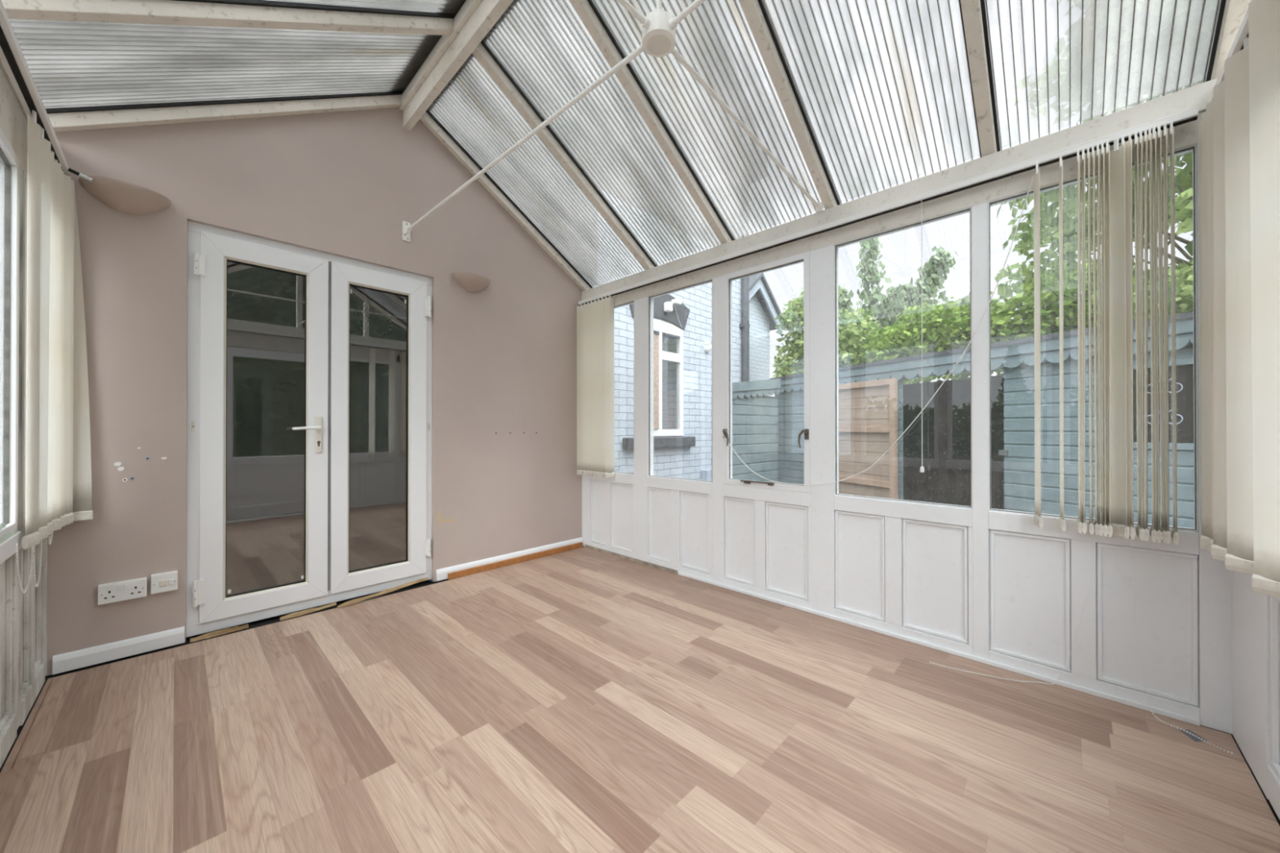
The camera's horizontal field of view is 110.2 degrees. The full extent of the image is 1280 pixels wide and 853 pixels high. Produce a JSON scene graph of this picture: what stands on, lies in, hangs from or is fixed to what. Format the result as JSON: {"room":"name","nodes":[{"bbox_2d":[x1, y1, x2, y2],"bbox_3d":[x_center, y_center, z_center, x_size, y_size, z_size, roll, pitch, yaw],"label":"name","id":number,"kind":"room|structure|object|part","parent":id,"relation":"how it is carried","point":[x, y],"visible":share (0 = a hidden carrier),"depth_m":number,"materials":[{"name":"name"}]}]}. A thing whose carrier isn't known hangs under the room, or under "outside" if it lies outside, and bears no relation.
{"room":"sunroom","nodes":[
{"label":"sunroom","id":0,"kind":"room"},
{"bbox_2d":[0,59,47,768],"bbox_3d":[-1.244,-0.084,0.625,3.588,2.264,0.102,0,0,44],"label":"wall","id":1,"kind":"structure","parent":0,"point":[23,616],"depth_m":1.54,"materials":[{"name":"beige paint"}]},
{"bbox_3d":[-2.003,0.692,1.360,0.380,0.563,0.027,0,0,44],"label":"infill panel","id":2,"kind":"part","parent":1,"relation":"part of","materials":[{"name":"plastic"}]},
{"bbox_3d":[-1.848,1.010,1.215,0.795,0.081,0.064,0,0,44],"label":"rail","id":3,"kind":"part","parent":1,"relation":"part of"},
{"bbox_2d":[0,127,19,537],"bbox_3d":[-1.845,-0.277,1.223,0.794,1.262,0.054,0,0,44],"label":"window","id":4,"kind":"structure","parent":1,"relation":"in","point":[9,160],"depth_m":1.48,"materials":[{"name":"white paint"}]},
{"bbox_3d":[-1.840,-0.277,1.228,0.725,1.192,0.004,0,0,44],"label":"pane","id":5,"kind":"part","parent":4,"relation":"part of","materials":[{"name":"clear glass"}]},
{"bbox_2d":[0,524,17,543],"bbox_3d":[-1.967,0.326,1.357,0.360,0.058,0.034,0,0,44],"label":"crumpled cloth","id":6,"kind":"object","parent":4,"relation":"on","point":[5,537],"visible":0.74,"depth_m":1.41,"materials":[{"name":"white fabric"}]},
{"bbox_3d":[-1.246,-1.167,0.626,3.588,0.098,0.096,0,0,44],"label":"wall plate","id":7,"kind":"part","parent":1,"relation":"part of","materials":[{"name":"beige paint"}]},
{"bbox_3d":[-2.169,0.069,1.516,0.080,1.950,0.070,0,0,44],"label":"post","id":8,"kind":"part","parent":1,"relation":"part of","materials":[{"name":"plastic"}]},
{"bbox_3d":[-2.258,0.693,1.604,0.180,0.563,0.027,0,0,44],"label":"infill panel","id":9,"kind":"part","parent":1,"relation":"part of","materials":[{"name":"plastic"}]},
{"bbox_2d":[21,169,26,527],"bbox_3d":[-2.332,-0.275,1.690,0.394,1.262,0.054,0,0,44],"label":"window","id":10,"kind":"structure","parent":1,"relation":"in","point":[24,183],"depth_m":1.57,"materials":[{"name":"white paint"}]},
{"bbox_3d":[-2.336,1.012,1.682,0.395,0.081,0.064,0,0,44],"label":"rail","id":11,"kind":"part","parent":1,"relation":"part of","materials":[{"name":"plastic"}]},
{"bbox_3d":[-2.418,0.694,1.758,0.180,0.563,0.027,0,0,44],"label":"infill panel","id":12,"kind":"part","parent":1,"relation":"part of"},
{"bbox_3d":[-2.510,0.070,1.843,0.074,1.950,0.070,0,0,44],"label":"post","id":13,"kind":"part","parent":1,"relation":"part of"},
{"bbox_2d":[0,0,93,593],"bbox_3d":[-1.217,-0.276,0.738,3.438,1.674,0.127,0,0,44],"label":"vertical blind","id":14,"kind":"object","parent":1,"relation":"attached to","point":[59,494],"visible":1,"depth_m":1.70,"materials":[{"name":"beige fabric"}]},
{"bbox_3d":[-1.999,0.451,1.450,0.209,0.177,0.006,0,0,44],"label":"bead chain","id":15,"kind":"part","parent":14,"relation":"part of","materials":[{"name":"plastic"}]},
{"bbox_3d":[-1.235,-1.099,0.721,3.435,0.026,0.044,0,0,44],"label":"head rail","id":16,"kind":"part","parent":14,"relation":"part of","materials":[{"name":"white plastic"}]},
{"bbox_3d":[-2.127,0.479,1.575,0.137,0.171,0.005,0,0,44],"label":"bead chain","id":17,"kind":"part","parent":14,"relation":"part of","materials":[{"name":"plastic"}]},
{"bbox_3d":[-2.311,0.426,1.751,0.077,0.065,0.005,0,0,44],"label":"bead chain","id":18,"kind":"part","parent":14,"relation":"part of","materials":[{"name":"plastic"}]},
{"bbox_2d":[45,106,582,675],"bbox_3d":[-1.534,-0.544,2.954,0.051,3.210,3.002,0,0,44],"label":"wall","id":19,"kind":"structure","parent":0,"point":[343,184],"depth_m":2.54,"materials":[{"name":"beige paint"}]},
{"bbox_2d":[113,462,121,466],"bbox_3d":[-2.378,0.171,2.032,0.003,0.020,0.024,0,0,44],"label":"sticky pad","id":20,"kind":"object","parent":19,"relation":"attached to","point":[116,464],"visible":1,"depth_m":2.03,"materials":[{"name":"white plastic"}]},
{"bbox_2d":[52,626,184,675],"bbox_3d":[-2.360,1.015,2.037,0.017,0.076,0.393,0,0,44],"label":"baseboard","id":21,"kind":"structure","parent":19,"relation":"attached to","point":[82,658],"depth_m":2.02,"materials":[{"name":"white paint"}]},
{"bbox_2d":[117,466,124,471],"bbox_3d":[-2.372,0.193,2.038,0.003,0.020,0.022,0,0,44],"label":"sticky pad","id":22,"kind":"object","parent":19,"relation":"attached to","point":[119,468],"visible":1,"depth_m":2.04,"materials":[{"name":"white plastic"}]},
{"bbox_2d":[97,577,146,604],"bbox_3d":[-2.354,0.748,2.031,0.037,0.086,0.146,0,0,44],"label":"double socket","id":23,"kind":"object","parent":19,"relation":"attached to","point":[114,592],"visible":1,"depth_m":2.02,"materials":[{"name":"white plastic"}]},
{"bbox_2d":[117,585,122,591],"bbox_3d":[-2.348,0.728,2.014,0.005,0.022,0.014,0,0,44],"label":"rocker switch","id":24,"kind":"object","parent":23,"relation":"attached to","point":[119,587],"depth_m":2.01,"materials":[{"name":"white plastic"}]},
{"bbox_2d":[123,584,128,589],"bbox_3d":[-2.336,0.728,2.027,0.005,0.022,0.014,0,0,44],"label":"rocker switch","id":25,"kind":"object","parent":23,"relation":"attached to","point":[125,586],"depth_m":2.02,"materials":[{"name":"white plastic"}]},
{"bbox_2d":[79,175,171,215],"bbox_3d":[-2.321,-1.034,2.015,0.115,0.102,0.278,0,0,44],"label":"wall light","id":26,"kind":"object","parent":19,"relation":"attached to","point":[122,196],"visible":0.98,"depth_m":2.00,"materials":[{"name":"beige paint"}]},
{"bbox_2d":[151,570,177,594],"bbox_3d":[-2.264,0.742,2.123,0.039,0.088,0.088,0,0,44],"label":"fused spur","id":27,"kind":"object","parent":19,"relation":"attached to","point":[162,582],"visible":1,"depth_m":2.11,"materials":[{"name":"white plastic"}]},
{"bbox_2d":[168,579,173,585],"bbox_3d":[-2.236,0.742,2.128,0.005,0.024,0.016,0,0,44],"label":"rocker switch","id":28,"kind":"object","parent":27,"relation":"attached to","point":[171,581],"depth_m":2.13,"materials":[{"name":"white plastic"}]},
{"bbox_2d":[451,271,490,292],"bbox_3d":[-1.186,-1.029,3.198,0.115,0.102,0.278,0,0,44],"label":"wall light","id":29,"kind":"object","parent":19,"relation":"attached to","point":[470,282],"visible":1,"depth_m":3.17,"materials":[{"name":"beige paint"}]},
{"bbox_2d":[435,537,582,581],"bbox_3d":[-0.952,1.021,3.505,0.017,0.076,1.268,0,0,44],"label":"baseboard","id":30,"kind":"structure","parent":19,"relation":"attached to","point":[442,574],"depth_m":3.38,"materials":[{"name":"white paint"}]},
{"bbox_2d":[226,260,407,596],"bbox_3d":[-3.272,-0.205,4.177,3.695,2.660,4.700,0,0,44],"label":"door glass","id":31,"kind":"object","parent":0,"point":[266,307],"depth_m":5.39,"materials":[{"name":"clear glass"}]},
{"bbox_2d":[350,288,395,336],"bbox_3d":[-2.600,-1.157,4.258,0.491,0.556,0.511,0,0,44],"label":"chandelier","id":32,"kind":"object","parent":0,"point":[390,324],"visible":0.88,"depth_m":4.23,"materials":[{"name":"black metal"}]},
{"bbox_3d":[-2.709,-0.967,4.186,0.260,0.176,0.062,0,0,-31],"label":"candle arm","id":33,"kind":"part","parent":32,"relation":"part of","materials":[{"name":"black metal"}]},
{"bbox_3d":[-2.553,-0.967,4.109,0.062,0.176,0.260,0,0,-3],"label":"candle arm","id":34,"kind":"part","parent":32,"relation":"part of","materials":[{"name":"black metal"}]},
{"bbox_3d":[-2.682,-0.966,4.339,0.262,0.176,0.064,0,0,44],"label":"candle arm","id":35,"kind":"part","parent":32,"relation":"part of","materials":[{"name":"black metal"}]},
{"bbox_3d":[-2.586,-1.310,4.244,0.120,0.250,0.120,0,0,44],"label":"stem","id":36,"kind":"part","parent":32,"relation":"part of","materials":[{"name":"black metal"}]},
{"bbox_3d":[-2.452,-0.967,4.211,0.260,0.176,0.063,0,0,2],"label":"candle arm","id":37,"kind":"part","parent":32,"relation":"part of","materials":[{"name":"black metal"}]},
{"bbox_3d":[-2.528,-0.966,4.365,0.062,0.176,0.260,0,0,29],"label":"candle arm","id":38,"kind":"part","parent":32,"relation":"part of","materials":[{"name":"black metal"}]},
{"bbox_2d":[1,0,1251,290],"bbox_3d":[-0.224,-1.691,1.702,3.578,1.033,3.062,0,0,44],"label":"ceiling","id":39,"kind":"structure","parent":0,"point":[82,82],"depth_m":2.18,"materials":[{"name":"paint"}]},
{"bbox_2d":[402,0,823,241],"bbox_3d":[-0.265,-1.576,1.654,2.570,0.760,2.562,0,0,0],"label":"brace","id":40,"kind":"object","parent":39,"relation":"attached to","point":[659,26],"visible":1,"depth_m":1.53,"materials":[{"name":"white paint"}]},
{"bbox_3d":[-0.743,-1.258,2.172,2.134,0.075,0.016,0,0,44],"label":"rod","id":41,"kind":"part","parent":40,"relation":"part of","materials":[{"name":"white paint"}]},
{"bbox_3d":[-0.443,-1.232,0.882,0.016,0.016,1.357,0,0,44],"label":"rod","id":42,"kind":"part","parent":40,"relation":"part of","materials":[{"name":"white paint"}]},
{"bbox_3d":[0.059,-1.613,1.404,0.016,0.687,0.016,0,0,44],"label":"rod","id":43,"kind":"part","parent":40,"relation":"part of","materials":[{"name":"white paint"}]},
{"bbox_3d":[0.551,-1.245,0.931,1.274,0.041,0.016,0,0,44],"label":"rod","id":44,"kind":"part","parent":40,"relation":"part of","materials":[{"name":"white paint"}]},
{"bbox_3d":[0.545,-1.228,1.965,0.016,0.016,1.397,0,0,41],"label":"rod","id":45,"kind":"part","parent":40,"relation":"part of","materials":[{"name":"white paint"}]},
{"bbox_2d":[0,546,1279,852],"bbox_3d":[-0.303,1.081,1.768,3.859,0.050,3.042,0,0,44],"label":"floor","id":46,"kind":"structure","parent":0,"point":[583,700],"depth_m":1.48,"materials":[{"name":"laminate"}]},
{"bbox_2d":[11,679,53,769],"bbox_3d":[-2.190,1.051,1.616,0.716,0.011,0.001,0,0,43],"label":"edging","id":47,"kind":"object","parent":46,"relation":"on","point":[52,679],"visible":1,"depth_m":1.56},
{"bbox_2d":[190,624,248,642],"bbox_3d":[-2.130,1.045,2.264,0.035,0.022,0.215,0,0,44],"label":"strip","id":48,"kind":"object","parent":46,"relation":"on","point":[228,630],"visible":1,"depth_m":2.26,"materials":[{"name":"brown wood"}]},
{"bbox_2d":[280,601,336,620],"bbox_3d":[-1.876,1.045,2.530,0.038,0.025,0.260,0,0,44],"label":"strip","id":49,"kind":"object","parent":46,"relation":"on","point":[311,610],"visible":1,"depth_m":2.51,"materials":[{"name":"beige wood"}]},
{"bbox_2d":[337,577,428,608],"bbox_3d":[-1.597,1.038,2.809,0.036,0.040,0.534,0,0,38],"label":"strip","id":50,"kind":"object","parent":46,"relation":"on","point":[388,590],"visible":1,"depth_m":2.78,"materials":[{"name":"beige wood"}]},
{"bbox_2d":[448,542,582,580],"bbox_3d":[-0.919,1.041,3.510,0.021,0.044,1.176,0,0,44],"label":"beading","id":51,"kind":"structure","parent":46,"relation":"on","point":[455,575],"depth_m":3.42,"materials":[{"name":"brown wood"}]},
{"bbox_2d":[1180,729,1207,742],"bbox_3d":[1.885,1.055,1.523,0.042,0.002,0.064,0,0,8],"label":"card","id":52,"kind":"object","parent":46,"relation":"on","point":[1193,737],"visible":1,"depth_m":1.52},
{"bbox_2d":[581,77,1232,734],"bbox_3d":[0.804,-0.070,2.761,3.588,2.276,0.102,0,0,44],"label":"wall","id":53,"kind":"structure","parent":0,"point":[1002,590],"depth_m":2.09,"materials":[{"name":"white paint"}]},
{"bbox_3d":[-0.467,0.033,3.973,0.074,2.062,0.070,0,0,44],"label":"post","id":54,"kind":"part","parent":53,"relation":"part of","materials":[{"name":"white paint"}]},
{"bbox_3d":[-0.334,0.735,3.839,0.224,0.550,0.027,0,0,44],"label":"infill panel","id":55,"kind":"part","parent":53,"relation":"part of","materials":[{"name":"white paint"}]},
{"bbox_3d":[-0.233,0.423,3.746,0.576,0.081,0.073,0,0,44],"label":"sill rail","id":56,"kind":"part","parent":53,"relation":"part of","materials":[{"name":"white paint"}]},
{"bbox_3d":[-0.236,1.032,3.741,0.576,0.052,0.060,0,0,44],"label":"rail","id":57,"kind":"part","parent":53,"relation":"part of","materials":[{"name":"white paint"}]},
{"bbox_3d":[-0.131,0.734,3.644,0.258,0.550,0.027,0,0,44],"label":"infill panel","id":58,"kind":"part","parent":53,"relation":"part of","materials":[{"name":"white paint"}]},
{"bbox_2d":[613,300,634,474],"bbox_3d":[-0.235,-0.308,3.747,0.575,1.380,0.048,0,0,44],"label":"window","id":59,"kind":"structure","parent":53,"relation":"in","point":[630,302],"depth_m":3.63,"materials":[{"name":"white paint"}]},
{"bbox_3d":[0.029,0.032,3.498,0.148,2.062,0.070,0,0,44],"label":"post","id":60,"kind":"part","parent":53,"relation":"part of","materials":[{"name":"white paint"}]},
{"bbox_3d":[0.166,0.733,3.359,0.247,0.550,0.027,0,0,44],"label":"infill panel","id":61,"kind":"part","parent":53,"relation":"part of","materials":[{"name":"white paint"}]},
{"bbox_3d":[0.296,0.421,3.238,0.595,0.081,0.073,0,0,44],"label":"sill rail","id":62,"kind":"part","parent":53,"relation":"part of","materials":[{"name":"white paint"}]},
{"bbox_3d":[0.294,1.030,3.234,0.595,0.052,0.060,0,0,44],"label":"rail","id":63,"kind":"part","parent":53,"relation":"part of","materials":[{"name":"white paint"}]},
{"bbox_2d":[648,279,712,482],"bbox_3d":[0.294,-0.310,3.239,0.594,1.380,0.048,0,0,44],"label":"window","id":64,"kind":"structure","parent":53,"relation":"in","point":[650,298],"depth_m":3.43,"materials":[{"name":"white paint"}]},
{"bbox_3d":[0.397,0.732,3.138,0.262,0.550,0.027,0,0,44],"label":"infill panel","id":65,"kind":"part","parent":53,"relation":"part of","materials":[{"name":"white paint"}]},
{"bbox_3d":[0.545,0.030,3.003,0.091,2.062,0.070,0,0,44],"label":"post","id":66,"kind":"part","parent":53,"relation":"part of","materials":[{"name":"white paint"}]},
{"bbox_3d":[0.657,0.732,2.889,0.234,0.550,0.027,0,0,44],"label":"infill panel","id":67,"kind":"part","parent":53,"relation":"part of","materials":[{"name":"white paint"}]},
{"bbox_2d":[722,251,810,493],"bbox_3d":[0.766,-0.312,2.752,0.577,1.380,0.088,0,0,44],"label":"window","id":68,"kind":"structure","parent":53,"relation":"in","point":[804,257],"depth_m":2.74,"materials":[{"name":"white paint"}]},
{"bbox_3d":[0.785,0.419,2.769,0.578,0.081,0.073,0,0,44],"label":"sill rail","id":69,"kind":"part","parent":53,"relation":"part of","materials":[{"name":"white paint"}]},
{"bbox_3d":[0.783,1.028,2.765,0.578,0.052,0.060,0,0,44],"label":"rail","id":70,"kind":"part","parent":53,"relation":"part of","materials":[{"name":"white paint"}]},
{"bbox_3d":[0.886,0.731,2.669,0.277,0.550,0.027,0,0,44],"label":"infill panel","id":71,"kind":"part","parent":53,"relation":"part of","materials":[{"name":"white paint"}]},
{"bbox_3d":[1.043,0.028,2.526,0.134,2.062,0.070,0,0,44],"label":"post","id":72,"kind":"part","parent":53,"relation":"part of","materials":[{"name":"white paint"}]},
{"bbox_3d":[1.180,0.730,2.387,0.261,0.550,0.027,0,0,44],"label":"infill panel","id":73,"kind":"part","parent":53,"relation":"part of","materials":[{"name":"white paint"}]},
{"bbox_3d":[0.806,-1.159,2.767,3.588,0.098,0.096,0,0,44],"label":"wall plate","id":74,"kind":"part","parent":53,"relation":"part of","materials":[{"name":"beige paint"}]},
{"bbox_2d":[834,206,972,508],"bbox_3d":[1.310,-0.314,2.265,0.613,1.380,0.048,0,0,44],"label":"window","id":75,"kind":"structure","parent":53,"relation":"in","point":[969,209],"depth_m":2.34,"materials":[{"name":"white paint"}]},
{"bbox_3d":[1.312,0.418,2.264,0.614,0.081,0.073,0,0,44],"label":"sill rail","id":76,"kind":"part","parent":53,"relation":"part of","materials":[{"name":"white paint"}]},
{"bbox_3d":[1.310,1.026,2.260,0.614,0.052,0.060,0,0,44],"label":"rail","id":77,"kind":"part","parent":53,"relation":"part of","materials":[{"name":"white paint"}]},
{"bbox_2d":[576,106,1233,754],"bbox_3d":[0.691,-0.021,2.688,3.487,2.168,0.166,0,0,44],"label":"vertical blind","id":78,"kind":"object","parent":53,"relation":"attached to","point":[1113,466],"visible":1,"depth_m":1.70,"materials":[{"name":"beige fabric"}]},
{"bbox_2d":[721,175,1034,484],"bbox_3d":[1.094,-0.357,2.399,1.542,1.386,0.004,0,0,44],"label":"cord","id":79,"kind":"object","parent":78,"relation":"hanging from","point":[1033,175],"visible":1,"depth_m":2.08,"materials":[{"name":"white plastic"}]},
{"bbox_3d":[0.712,-1.092,2.751,3.435,0.026,0.044,0,0,44],"label":"head rail","id":80,"kind":"part","parent":78,"relation":"part of","materials":[{"name":"white plastic"}]},
{"bbox_3d":[1.342,-0.448,2.123,0.004,1.268,0.003,0,0,-1],"label":"pull cord","id":81,"kind":"part","parent":78,"relation":"part of","materials":[{"name":"plastic"}]},
{"bbox_3d":[1.342,0.203,2.121,0.018,0.032,0.018,0,0,44],"label":"cord pull","id":82,"kind":"part","parent":78,"relation":"part of","materials":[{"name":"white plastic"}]},
{"bbox_3d":[1.536,0.735,1.877,0.537,0.647,0.065,0,0,30],"label":"bead chain","id":83,"kind":"part","parent":78,"relation":"part of","materials":[{"name":"plastic"}]},
{"bbox_3d":[1.880,0.734,1.550,0.048,0.648,0.235,0,0,-21],"label":"bead chain","id":84,"kind":"part","parent":78,"relation":"part of","materials":[{"name":"plastic"}]},
{"bbox_3d":[1.424,0.729,2.153,0.277,0.550,0.027,0,0,44],"label":"infill panel","id":85,"kind":"part","parent":53,"relation":"part of","materials":[{"name":"white paint"}]},
{"bbox_3d":[1.556,0.026,2.034,0.058,2.062,0.070,0,0,44],"label":"post","id":86,"kind":"part","parent":53,"relation":"part of","materials":[{"name":"white paint"}]},
{"bbox_3d":[1.671,0.728,1.917,0.269,0.550,0.027,0,0,44],"label":"infill panel","id":87,"kind":"part","parent":53,"relation":"part of","materials":[{"name":"white paint"}]},
{"bbox_2d":[987,144,1198,531],"bbox_3d":[1.787,-0.315,1.808,0.590,1.380,0.048,0,0,44],"label":"window","id":88,"kind":"structure","parent":53,"relation":"in","point":[1193,148],"depth_m":1.62,"materials":[{"name":"white paint"}]},
{"bbox_3d":[1.789,0.416,1.807,0.591,0.081,0.073,0,0,44],"label":"sill rail","id":89,"kind":"part","parent":53,"relation":"part of","materials":[{"name":"white paint"}]},
{"bbox_3d":[1.786,1.024,1.802,0.591,0.052,0.060,0,0,44],"label":"rail","id":90,"kind":"part","parent":53,"relation":"part of","materials":[{"name":"white paint"}]},
{"bbox_3d":[1.908,0.727,1.689,0.264,0.550,0.027,0,0,44],"label":"infill panel","id":91,"kind":"part","parent":53,"relation":"part of","materials":[{"name":"white paint"}]},
{"bbox_3d":[2.050,0.025,1.560,0.129,2.062,0.070,0,0,44],"label":"post","id":92,"kind":"part","parent":53,"relation":"part of","materials":[{"name":"white paint"}]},
{"bbox_2d":[1231,570,1279,820],"bbox_3d":[1.058,-0.082,0.467,0.086,2.268,2.882,0,0,44],"label":"wall","id":93,"kind":"structure","parent":0,"point":[1255,616],"depth_m":1.32,"materials":[{"name":"white paint"}]},
{"bbox_2d":[1198,0,1279,598],"bbox_3d":[1.007,-0.353,0.527,0.088,1.519,2.753,0,0,44],"label":"vertical blind","id":94,"kind":"object","parent":93,"relation":"attached to","point":[1239,127],"visible":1,"depth_m":1.24,"materials":[{"name":"beige fabric"}]},
{"bbox_3d":[1.008,-1.100,0.520,0.044,0.026,2.740,0,0,44],"label":"head rail","id":95,"kind":"part","parent":94,"relation":"part of","materials":[{"name":"white plastic"}]},
{"bbox_3d":[1.504,1.000,0.938,0.060,0.094,0.840,0,0,44],"label":"rail","id":96,"kind":"part","parent":93,"relation":"part of","materials":[{"name":"white paint"}]},
{"bbox_3d":[1.659,0.704,1.098,0.027,0.508,0.403,0,0,44],"label":"infill panel","id":97,"kind":"part","parent":93,"relation":"part of","materials":[{"name":"white paint"}]},
{"label":"outside","id":98,"kind":"structure","parent":0,"visible":0},
{"bbox_3d":[0.000,1.225,-0.004,80.000,0.050,80.000,0,0,44],"label":"ground","id":99,"kind":"structure","parent":98,"visible":0},
{"bbox_2d":[9,0,767,582],"bbox_3d":[-3.427,-3.232,3.727,4.160,8.890,10.620,0,0,44],"label":"wall","id":100,"kind":"structure","parent":99,"relation":"on","point":[684,462],"depth_m":4.63,"materials":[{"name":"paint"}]},
{"bbox_2d":[191,231,328,624],"bbox_3d":[-2.023,0.005,2.412,0.131,1.970,0.566,0,0,44],"label":"door","id":101,"kind":"structure","parent":100,"relation":"in","point":[209,592],"depth_m":2.32,"materials":[{"name":"white plastic"}]},
{"bbox_3d":[-2.230,-0.002,2.227,0.007,0.050,0.012,0,0,44],"label":"hinge plate","id":102,"kind":"part","parent":101,"relation":"part of","materials":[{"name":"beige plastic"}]},
{"bbox_3d":[-1.877,0.009,2.514,0.061,0.023,0.138,0,0,44],"label":"lever","id":103,"kind":"part","parent":101,"relation":"part of","materials":[{"name":"white plastic"}]},
{"bbox_2d":[186,220,432,638],"bbox_3d":[-1.937,0.023,2.733,0.272,2.092,1.184,0,0,44],"label":"door frame","id":104,"kind":"structure","parent":100,"relation":"attached to","point":[193,628],"depth_m":2.25,"materials":[{"name":"white plastic"}]},
{"bbox_2d":[327,261,431,594],"bbox_3d":[-1.648,0.006,2.844,0.075,1.970,0.589,0,0,44],"label":"door","id":105,"kind":"structure","parent":100,"relation":"in","point":[341,276],"depth_m":2.76,"materials":[{"name":"white plastic"}]},
{"bbox_2d":[622,293,695,449],"bbox_3d":[0.220,-0.615,4.792,0.122,1.685,1.100,0,0,44],"label":"house window","id":106,"kind":"structure","parent":100,"relation":"in","point":[660,327],"depth_m":4.83,"materials":[{"name":"white plastic"}]},
{"bbox_3d":[0.232,0.170,4.778,0.090,0.115,1.100,0,0,44],"label":"stone sill","id":107,"kind":"part","parent":106,"relation":"part of","materials":[{"name":"stone"}]},
{"bbox_2d":[664,333,679,338],"bbox_3d":[0.355,-1.000,4.928,0.010,0.025,0.260,0,0,44],"label":"vent","id":108,"kind":"object","parent":106,"relation":"attached to","point":[672,335],"depth_m":4.95,"materials":[{"name":"plastic"}]},
{"bbox_2d":[663,298,681,326],"bbox_3d":[0.399,-1.252,4.898,0.107,0.262,0.307,0,0,44],"label":"security light","id":109,"kind":"object","parent":100,"relation":"attached to","point":[668,306],"visible":1,"depth_m":4.82,"materials":[{"name":"white plastic"}]},
{"bbox_2d":[701,469,711,480],"bbox_3d":[0.794,0.869,5.346,0.088,0.700,0.100,0,0,44],"label":"box","id":110,"kind":"object","parent":100,"relation":"attached to","point":[706,474],"visible":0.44,"depth_m":5.31,"materials":[{"name":"white"}]},
{"bbox_2d":[703,341,711,351],"bbox_3d":[0.828,-0.968,5.410,0.060,0.125,0.090,0,0,44],"label":"dome camera","id":111,"kind":"object","parent":100,"relation":"attached to","point":[707,348],"visible":1,"depth_m":5.39,"materials":[{"name":"white plastic"}]},
{"bbox_2d":[739,177,749,382],"bbox_3d":[1.414,-1.053,5.991,0.103,4.550,0.130,0,0,44],"label":"drain pipe","id":112,"kind":"object","parent":100,"relation":"attached to","point":[744,325],"visible":0.58,"depth_m":5.95,"materials":[{"name":"plastic"}]},
{"bbox_2d":[662,272,786,429],"bbox_3d":[1.016,-0.869,9.905,3.760,4.210,2.020,0,0,44],"label":"neighboring house","id":113,"kind":"structure","parent":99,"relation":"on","point":[764,308],"depth_m":9.06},
{"bbox_2d":[732,378,781,482],"bbox_3d":[1.518,0.274,5.830,1.201,1.895,0.060,0,0,-44],"label":"fence panel","id":114,"kind":"object","parent":99,"relation":"on","point":[754,414],"visible":0.79,"depth_m":5.84,"materials":[{"name":"blue wood"}]},
{"bbox_3d":[1.523,-0.443,5.827,1.200,0.212,0.015,0,0,-44],"label":"scalloped trim","id":115,"kind":"part","parent":114,"relation":"part of","materials":[{"name":"wood"}]},
{"bbox_2d":[771,287,884,377],"bbox_3d":[3.348,-0.674,8.046,1.934,3.810,1.348,0,0,44],"label":"tree","id":116,"kind":"object","parent":99,"relation":"on","point":[850,349],"visible":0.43,"depth_m":7.88,"materials":[{"name":"green plant"}]},
{"bbox_2d":[838,236,993,384],"bbox_3d":[5.279,-1.430,8.908,3.564,5.026,1.584,0,0,4],"label":"cherry tree","id":117,"kind":"object","parent":99,"relation":"on","point":[900,297],"visible":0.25,"depth_m":8.76,"materials":[{"name":"green plant"}]},
{"bbox_2d":[769,311,1194,528],"bbox_3d":[3.997,0.142,4.570,1.825,2.150,5.980,0,0,-23],"label":"fence","id":118,"kind":"object","parent":99,"relation":"on","point":[875,406],"visible":0.33,"depth_m":4.98,"materials":[{"name":"wood"}]},
{"bbox_3d":[2.636,-0.505,5.520,0.039,0.070,1.025,0,0,-23],"label":"door rail","id":119,"kind":"part","parent":118,"relation":"part of","materials":[{"name":"wood"}]},
{"bbox_3d":[2.636,0.035,5.518,0.039,0.070,1.025,0,0,-23],"label":"door rail","id":120,"kind":"part","parent":118,"relation":"part of","materials":[{"name":"wood"}]},
{"bbox_3d":[2.636,0.665,5.516,0.039,0.070,1.025,0,0,-23],"label":"door rail","id":121,"kind":"part","parent":118,"relation":"part of","materials":[{"name":"wood"}]},
{"bbox_3d":[2.668,0.290,5.520,0.020,1.620,1.125,0,0,-23],"label":"open door","id":122,"kind":"part","parent":118,"relation":"part of","materials":[{"name":"brown wood"}]},
{"bbox_3d":[3.202,-0.573,4.275,0.018,0.103,5.920,0,0,-23],"label":"scalloped trim","id":123,"kind":"part","parent":118,"relation":"part of","materials":[{"name":"wood"}]},
{"bbox_3d":[3.795,-0.154,3.036,0.006,0.540,0.620,0,0,-23],"label":"dark pane","id":124,"kind":"part","parent":118,"relation":"part of","materials":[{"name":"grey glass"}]},
{"bbox_2d":[1147,377,1182,424],"bbox_3d":[3.773,-0.154,3.027,0.008,0.530,0.483,0,0,-23],"label":"grille","id":125,"kind":"object","parent":118,"relation":"attached to","point":[1179,380],"depth_m":3.14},
{"bbox_2d":[860,257,1158,384],"bbox_3d":[4.770,-0.373,6.255,1.150,3.192,3.462,0,0,-26],"label":"hedge","id":126,"kind":"object","parent":99,"relation":"on","point":[943,331],"visible":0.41,"depth_m":6.04,"materials":[{"name":"green plant"}]},
{"bbox_2d":[994,0,1221,306],"bbox_3d":[6.373,-2.103,4.512,4.627,6.646,4.830,0,0,44],"label":"maple tree","id":127,"kind":"object","parent":99,"relation":"on","point":[1183,177],"visible":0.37,"depth_m":5.03,"materials":[{"name":"green plant"}]},
{"bbox_2d":[1133,259,1193,365],"bbox_3d":[5.818,-0.295,3.453,1.187,3.017,3.131,0,0,-24],"label":"hedge","id":128,"kind":"object","parent":99,"relation":"on","point":[1184,293],"visible":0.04,"depth_m":4.24,"materials":[{"name":"green plant"}]}
]}

